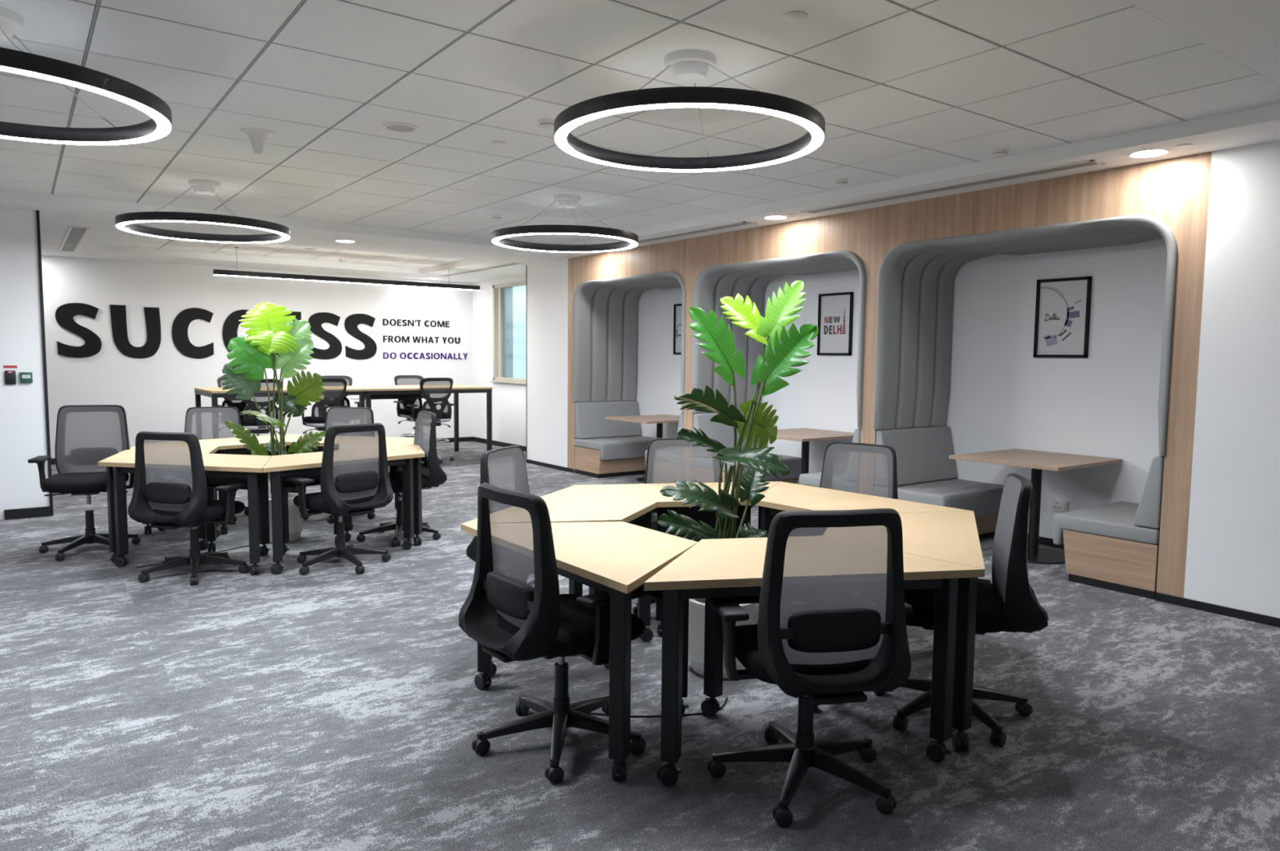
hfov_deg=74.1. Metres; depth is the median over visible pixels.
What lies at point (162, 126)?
diffuser
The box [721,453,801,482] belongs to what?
seat cushion
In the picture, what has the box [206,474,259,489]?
cable tray
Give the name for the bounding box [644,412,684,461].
bench
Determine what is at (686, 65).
pendant
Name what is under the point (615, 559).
desk
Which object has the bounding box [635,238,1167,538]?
wall
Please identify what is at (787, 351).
potted plant
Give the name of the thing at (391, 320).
letter
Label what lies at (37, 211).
trim
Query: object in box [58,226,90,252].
ceiling vent
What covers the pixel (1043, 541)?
baseboard
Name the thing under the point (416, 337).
letter
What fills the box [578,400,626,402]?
wall
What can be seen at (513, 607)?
chair
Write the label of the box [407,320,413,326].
letter
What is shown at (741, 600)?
cable tray
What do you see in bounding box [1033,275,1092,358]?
framed poster
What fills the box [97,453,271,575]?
desk
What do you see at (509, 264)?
ceiling vent
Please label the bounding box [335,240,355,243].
recessed light
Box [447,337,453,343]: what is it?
letter
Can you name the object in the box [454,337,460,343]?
letter
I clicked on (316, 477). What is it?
armrest
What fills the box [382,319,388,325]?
letter
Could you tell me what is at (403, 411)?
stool
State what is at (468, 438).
baseboard
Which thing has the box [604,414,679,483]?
table
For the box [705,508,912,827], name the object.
chair
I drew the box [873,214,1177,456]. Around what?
lining
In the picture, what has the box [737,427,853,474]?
table
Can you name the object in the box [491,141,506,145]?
sprinkler cover
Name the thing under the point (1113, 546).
bench
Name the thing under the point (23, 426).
wall
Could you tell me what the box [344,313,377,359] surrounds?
letter
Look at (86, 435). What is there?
chair
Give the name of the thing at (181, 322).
letter
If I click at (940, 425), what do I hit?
wall
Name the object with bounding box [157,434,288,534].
desk
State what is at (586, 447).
seat cushion
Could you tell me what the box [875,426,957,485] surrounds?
cushion
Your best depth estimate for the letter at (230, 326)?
11.97 m
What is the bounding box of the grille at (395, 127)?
[386,124,414,131]
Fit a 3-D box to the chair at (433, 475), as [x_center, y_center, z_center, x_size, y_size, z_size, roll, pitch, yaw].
[-1.884,0.394,6.657,0.670,0.995,0.651,-2,5,-29]
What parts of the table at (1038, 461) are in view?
plate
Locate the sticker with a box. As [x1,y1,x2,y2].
[3,365,17,368]
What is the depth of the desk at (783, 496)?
4.36 m
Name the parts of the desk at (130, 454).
leg, leg, leg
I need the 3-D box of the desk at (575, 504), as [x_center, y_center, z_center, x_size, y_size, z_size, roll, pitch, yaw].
[-0.289,0.751,4.183,0.611,0.715,1.216,2,5,20]
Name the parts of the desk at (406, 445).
leg, leg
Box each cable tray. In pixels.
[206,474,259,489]
[231,451,269,455]
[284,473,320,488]
[350,394,423,399]
[640,586,662,601]
[731,595,759,604]
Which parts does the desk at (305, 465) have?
leg, leg, leg, leg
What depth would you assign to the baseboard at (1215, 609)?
4.88 m
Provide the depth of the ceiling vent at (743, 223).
8.06 m
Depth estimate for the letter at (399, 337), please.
13.41 m
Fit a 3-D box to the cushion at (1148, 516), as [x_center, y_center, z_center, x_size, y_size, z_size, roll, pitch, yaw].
[3.474,0.385,5.450,0.939,0.442,0.145,-3,6,-36]
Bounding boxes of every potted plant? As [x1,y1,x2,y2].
[220,302,325,543]
[655,280,818,679]
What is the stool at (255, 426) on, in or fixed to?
on the floor
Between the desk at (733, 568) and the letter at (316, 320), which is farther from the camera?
the letter at (316, 320)
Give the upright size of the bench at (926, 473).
0.878 m
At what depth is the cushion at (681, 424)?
8.78 m
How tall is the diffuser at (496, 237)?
0.007 m
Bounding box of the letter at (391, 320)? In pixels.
[389,319,395,325]
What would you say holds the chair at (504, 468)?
on the floor
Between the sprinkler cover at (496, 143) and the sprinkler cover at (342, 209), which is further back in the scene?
the sprinkler cover at (342, 209)
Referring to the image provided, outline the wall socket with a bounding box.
[1052,499,1067,512]
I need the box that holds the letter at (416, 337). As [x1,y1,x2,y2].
[412,336,421,342]
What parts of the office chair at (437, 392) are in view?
armrest, seat, frame, panel, tension knob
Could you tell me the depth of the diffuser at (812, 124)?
3.66 m
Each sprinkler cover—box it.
[338,208,348,210]
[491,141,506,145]
[782,10,807,21]
[1175,143,1193,148]
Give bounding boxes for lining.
[572,271,685,412]
[691,250,866,428]
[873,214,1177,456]
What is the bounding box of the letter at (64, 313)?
[55,302,102,357]
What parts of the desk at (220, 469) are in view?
leg, leg, leg, leg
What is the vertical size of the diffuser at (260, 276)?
0.006 m
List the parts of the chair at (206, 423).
panel, frame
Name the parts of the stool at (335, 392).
armrest, seat, panel, frame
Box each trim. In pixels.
[35,210,53,515]
[525,265,527,459]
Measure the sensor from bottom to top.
0.130 m
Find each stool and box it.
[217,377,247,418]
[240,378,283,436]
[302,378,350,434]
[393,375,429,449]
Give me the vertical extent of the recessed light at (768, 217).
0.006 m
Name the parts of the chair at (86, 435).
armrest, lever, seat, panel, frame, armrest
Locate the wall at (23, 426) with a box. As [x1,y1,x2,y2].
[0,207,49,519]
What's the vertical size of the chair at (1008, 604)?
0.985 m
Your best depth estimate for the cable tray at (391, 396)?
11.50 m
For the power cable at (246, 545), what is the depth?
6.17 m
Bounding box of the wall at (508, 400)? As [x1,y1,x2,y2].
[472,275,526,446]
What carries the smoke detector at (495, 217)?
attached to the ceiling
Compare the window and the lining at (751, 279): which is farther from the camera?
the window
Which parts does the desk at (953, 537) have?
leg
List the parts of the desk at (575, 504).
leg, leg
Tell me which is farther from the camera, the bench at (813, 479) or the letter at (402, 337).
the letter at (402, 337)
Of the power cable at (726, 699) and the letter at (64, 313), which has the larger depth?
the letter at (64, 313)
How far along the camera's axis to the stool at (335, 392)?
10.41 m
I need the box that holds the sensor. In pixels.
[240,128,275,155]
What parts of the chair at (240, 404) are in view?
frame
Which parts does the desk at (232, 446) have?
leg, leg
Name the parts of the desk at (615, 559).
leg, leg, leg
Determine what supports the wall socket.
attached to the wall at (1002, 397)
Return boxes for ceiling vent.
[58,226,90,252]
[436,262,522,276]
[638,221,756,244]
[800,159,1105,213]
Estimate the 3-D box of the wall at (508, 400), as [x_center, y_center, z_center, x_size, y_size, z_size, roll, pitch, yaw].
[-1.818,-0.961,13.044,0.200,2.664,3.044,-3,6,-36]
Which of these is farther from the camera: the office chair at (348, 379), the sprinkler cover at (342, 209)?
the office chair at (348, 379)
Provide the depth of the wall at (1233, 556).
4.76 m
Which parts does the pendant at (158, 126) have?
cord, cord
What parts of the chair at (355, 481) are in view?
armrest, seat, panel, frame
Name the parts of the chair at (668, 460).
seat, panel, frame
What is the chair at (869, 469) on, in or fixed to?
on the floor
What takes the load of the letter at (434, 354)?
attached to the wall at (156, 393)
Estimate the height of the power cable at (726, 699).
0.007 m
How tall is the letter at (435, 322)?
0.106 m
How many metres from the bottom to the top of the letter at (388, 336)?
0.102 m
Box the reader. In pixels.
[4,370,16,384]
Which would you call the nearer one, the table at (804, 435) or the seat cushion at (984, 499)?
the seat cushion at (984, 499)
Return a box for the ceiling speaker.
[382,122,418,133]
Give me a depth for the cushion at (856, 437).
6.95 m
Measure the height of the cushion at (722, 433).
0.442 m
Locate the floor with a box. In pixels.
[0,441,1279,850]
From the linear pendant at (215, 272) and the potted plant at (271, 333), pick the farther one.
the linear pendant at (215, 272)
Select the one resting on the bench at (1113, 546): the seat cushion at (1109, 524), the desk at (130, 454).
the seat cushion at (1109, 524)
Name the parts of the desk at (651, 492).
leg, leg, leg, leg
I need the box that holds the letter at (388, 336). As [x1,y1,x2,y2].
[387,335,393,342]
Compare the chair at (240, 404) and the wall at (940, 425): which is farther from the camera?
the chair at (240, 404)
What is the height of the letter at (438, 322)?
0.102 m
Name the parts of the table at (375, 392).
leg, leg, leg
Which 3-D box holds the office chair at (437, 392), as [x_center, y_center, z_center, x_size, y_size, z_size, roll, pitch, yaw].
[-2.803,-0.077,11.425,0.594,1.145,0.552,-3,6,-36]
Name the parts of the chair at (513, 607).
frame, panel, seat, armrest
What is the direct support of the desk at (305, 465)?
on the floor
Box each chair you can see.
[27,404,140,561]
[127,431,249,586]
[184,407,248,522]
[284,422,393,575]
[303,407,375,524]
[322,375,359,407]
[356,410,447,546]
[406,377,454,464]
[458,483,646,784]
[466,445,558,575]
[633,438,722,615]
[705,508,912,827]
[819,441,897,499]
[873,473,1048,747]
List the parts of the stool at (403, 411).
armrest, panel, frame, seat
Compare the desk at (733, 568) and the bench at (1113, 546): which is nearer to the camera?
the desk at (733, 568)
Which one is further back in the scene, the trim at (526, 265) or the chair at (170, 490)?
the trim at (526, 265)
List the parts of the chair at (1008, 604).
seat, panel, frame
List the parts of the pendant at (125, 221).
cord, cord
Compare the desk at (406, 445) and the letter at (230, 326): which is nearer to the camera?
the desk at (406, 445)
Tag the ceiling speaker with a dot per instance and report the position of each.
(404, 127)
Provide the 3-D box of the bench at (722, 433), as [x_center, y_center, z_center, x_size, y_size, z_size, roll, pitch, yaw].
[1.104,0.319,8.668,0.947,0.878,0.651,-3,6,-36]
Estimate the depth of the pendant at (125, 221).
6.34 m
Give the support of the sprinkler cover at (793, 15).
attached to the ceiling
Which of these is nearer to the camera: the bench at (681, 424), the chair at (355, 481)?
the chair at (355, 481)
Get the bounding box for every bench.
[573,400,654,478]
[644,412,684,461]
[693,411,801,484]
[799,428,860,487]
[875,426,1004,540]
[1052,456,1164,599]
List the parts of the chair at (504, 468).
frame, panel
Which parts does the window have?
glass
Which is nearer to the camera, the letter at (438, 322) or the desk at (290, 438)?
the desk at (290, 438)
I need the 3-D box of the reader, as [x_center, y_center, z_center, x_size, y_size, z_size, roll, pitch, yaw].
[-5.362,-0.409,7.221,0.076,0.118,0.026,-3,6,-36]
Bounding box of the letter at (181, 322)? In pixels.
[172,307,213,358]
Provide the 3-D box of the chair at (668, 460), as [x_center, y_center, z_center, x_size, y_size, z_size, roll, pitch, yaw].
[0.258,0.575,4.870,0.652,0.965,0.664,1,5,0]
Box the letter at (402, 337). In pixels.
[401,336,409,342]
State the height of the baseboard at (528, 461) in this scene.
0.050 m
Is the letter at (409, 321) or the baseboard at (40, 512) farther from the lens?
the letter at (409, 321)
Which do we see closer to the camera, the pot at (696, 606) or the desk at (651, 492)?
the pot at (696, 606)
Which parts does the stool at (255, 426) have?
seat, panel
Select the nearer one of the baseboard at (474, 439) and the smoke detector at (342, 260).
the smoke detector at (342, 260)
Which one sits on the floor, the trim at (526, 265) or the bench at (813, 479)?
the bench at (813, 479)
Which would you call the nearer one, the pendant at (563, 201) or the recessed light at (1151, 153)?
the recessed light at (1151, 153)
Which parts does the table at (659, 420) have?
plate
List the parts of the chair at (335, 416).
panel, frame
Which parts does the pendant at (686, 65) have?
cord, cord, cord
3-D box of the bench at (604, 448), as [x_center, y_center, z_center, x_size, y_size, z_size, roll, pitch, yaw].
[-0.244,0.157,10.494,0.947,0.878,0.651,-3,6,-36]
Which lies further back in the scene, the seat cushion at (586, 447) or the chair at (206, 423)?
the seat cushion at (586, 447)
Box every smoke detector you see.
[338,258,346,262]
[490,214,502,220]
[537,117,555,129]
[833,177,848,186]
[990,146,1009,157]
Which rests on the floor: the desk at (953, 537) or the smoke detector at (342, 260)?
the desk at (953, 537)
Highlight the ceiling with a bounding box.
[0,0,1279,283]
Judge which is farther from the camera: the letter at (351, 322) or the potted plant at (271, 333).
the letter at (351, 322)
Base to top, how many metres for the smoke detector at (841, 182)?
0.045 m
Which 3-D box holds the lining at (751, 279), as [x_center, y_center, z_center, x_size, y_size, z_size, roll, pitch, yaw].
[1.542,-0.798,7.981,0.966,1.454,2.142,-3,6,-36]
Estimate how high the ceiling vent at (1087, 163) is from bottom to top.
0.006 m
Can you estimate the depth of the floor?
3.34 m
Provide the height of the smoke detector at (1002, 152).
0.045 m
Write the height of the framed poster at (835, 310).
0.604 m
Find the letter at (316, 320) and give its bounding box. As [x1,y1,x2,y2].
[308,312,342,359]
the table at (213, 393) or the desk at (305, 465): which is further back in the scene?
the table at (213, 393)
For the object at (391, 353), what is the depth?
13.39 m
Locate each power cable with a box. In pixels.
[135,545,248,568]
[587,697,728,718]
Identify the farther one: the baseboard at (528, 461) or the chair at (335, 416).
the baseboard at (528, 461)
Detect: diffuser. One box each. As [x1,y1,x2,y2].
[0,66,171,145]
[115,220,289,243]
[213,274,477,290]
[492,232,637,252]
[555,102,823,172]
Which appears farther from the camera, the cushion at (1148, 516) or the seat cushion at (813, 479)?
the seat cushion at (813, 479)
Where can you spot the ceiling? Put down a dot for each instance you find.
(911, 95)
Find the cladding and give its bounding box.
[567,151,1211,598]
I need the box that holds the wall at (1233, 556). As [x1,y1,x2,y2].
[1183,140,1279,618]
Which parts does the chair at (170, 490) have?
frame, panel, seat, armrest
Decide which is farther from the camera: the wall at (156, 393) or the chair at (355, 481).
the wall at (156, 393)
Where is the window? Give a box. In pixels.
[490,280,525,384]
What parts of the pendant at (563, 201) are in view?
cord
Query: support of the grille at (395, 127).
attached to the ceiling speaker
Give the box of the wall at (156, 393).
[41,255,473,458]
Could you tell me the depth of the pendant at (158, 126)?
3.25 m
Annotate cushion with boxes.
[573,435,654,460]
[574,400,641,439]
[677,412,684,432]
[693,411,767,450]
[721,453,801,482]
[799,471,822,487]
[852,428,860,443]
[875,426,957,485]
[897,478,1004,517]
[1052,501,1159,545]
[1133,456,1164,528]
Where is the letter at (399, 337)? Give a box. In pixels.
[394,336,400,342]
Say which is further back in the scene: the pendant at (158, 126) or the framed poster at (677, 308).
the framed poster at (677, 308)
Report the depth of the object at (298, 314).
12.47 m
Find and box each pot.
[268,493,302,543]
[688,599,755,679]
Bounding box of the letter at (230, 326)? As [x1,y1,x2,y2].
[222,309,251,351]
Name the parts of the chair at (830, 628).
armrest, seat, panel, frame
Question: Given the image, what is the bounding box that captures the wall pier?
[526,258,568,467]
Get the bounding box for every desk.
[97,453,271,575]
[98,445,219,563]
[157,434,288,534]
[262,451,424,574]
[284,434,408,515]
[342,438,425,546]
[460,521,697,781]
[462,485,657,677]
[575,481,779,635]
[644,537,984,786]
[755,481,970,537]
[898,511,985,752]
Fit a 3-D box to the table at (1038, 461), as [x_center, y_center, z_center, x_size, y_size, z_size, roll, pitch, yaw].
[2.893,0.602,6.252,0.910,0.740,0.820,-3,6,-36]
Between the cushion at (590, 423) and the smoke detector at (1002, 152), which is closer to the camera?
the smoke detector at (1002, 152)
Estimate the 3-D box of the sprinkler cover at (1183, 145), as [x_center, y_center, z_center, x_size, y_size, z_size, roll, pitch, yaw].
[3.015,-1.549,4.696,0.084,0.006,0.084,-3,6,-36]
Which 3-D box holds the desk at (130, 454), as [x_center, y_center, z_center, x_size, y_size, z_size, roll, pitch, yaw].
[-3.513,0.545,6.333,0.611,0.715,1.216,-1,5,-19]
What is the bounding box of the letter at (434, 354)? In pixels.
[433,352,439,359]
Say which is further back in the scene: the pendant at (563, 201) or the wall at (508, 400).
the wall at (508, 400)
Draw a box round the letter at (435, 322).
[430,320,436,327]
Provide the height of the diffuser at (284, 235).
0.007 m
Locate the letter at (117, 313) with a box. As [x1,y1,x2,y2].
[109,304,160,358]
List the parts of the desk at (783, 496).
leg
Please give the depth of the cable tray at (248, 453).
6.84 m
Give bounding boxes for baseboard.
[4,506,53,519]
[50,436,472,464]
[472,436,526,451]
[526,459,573,473]
[1027,534,1064,549]
[1155,592,1279,627]
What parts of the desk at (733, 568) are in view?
leg, leg, leg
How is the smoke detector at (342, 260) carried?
attached to the ceiling
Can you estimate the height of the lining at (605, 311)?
1.454 m
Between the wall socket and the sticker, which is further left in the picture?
the sticker
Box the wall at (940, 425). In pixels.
[879,425,944,430]
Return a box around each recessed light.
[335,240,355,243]
[763,215,787,219]
[1128,148,1169,158]
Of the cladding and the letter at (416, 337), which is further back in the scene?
the letter at (416, 337)
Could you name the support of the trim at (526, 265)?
attached to the wall pier
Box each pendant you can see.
[0,6,172,145]
[115,178,290,243]
[213,246,479,290]
[491,194,638,252]
[554,48,825,172]
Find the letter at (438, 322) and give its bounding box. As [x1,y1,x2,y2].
[437,320,444,327]
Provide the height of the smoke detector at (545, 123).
0.045 m
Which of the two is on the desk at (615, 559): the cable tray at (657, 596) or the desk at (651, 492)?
the cable tray at (657, 596)
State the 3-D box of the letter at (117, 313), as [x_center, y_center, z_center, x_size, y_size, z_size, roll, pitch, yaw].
[-6.708,-1.246,11.292,0.576,0.698,0.020,-3,6,-36]
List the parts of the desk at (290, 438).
leg, leg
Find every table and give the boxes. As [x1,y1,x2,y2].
[194,386,365,407]
[341,384,492,452]
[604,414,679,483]
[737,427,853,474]
[948,448,1122,564]
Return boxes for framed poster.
[673,303,681,354]
[817,292,853,355]
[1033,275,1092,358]
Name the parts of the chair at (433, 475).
armrest, seat, panel, frame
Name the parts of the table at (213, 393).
leg, leg, leg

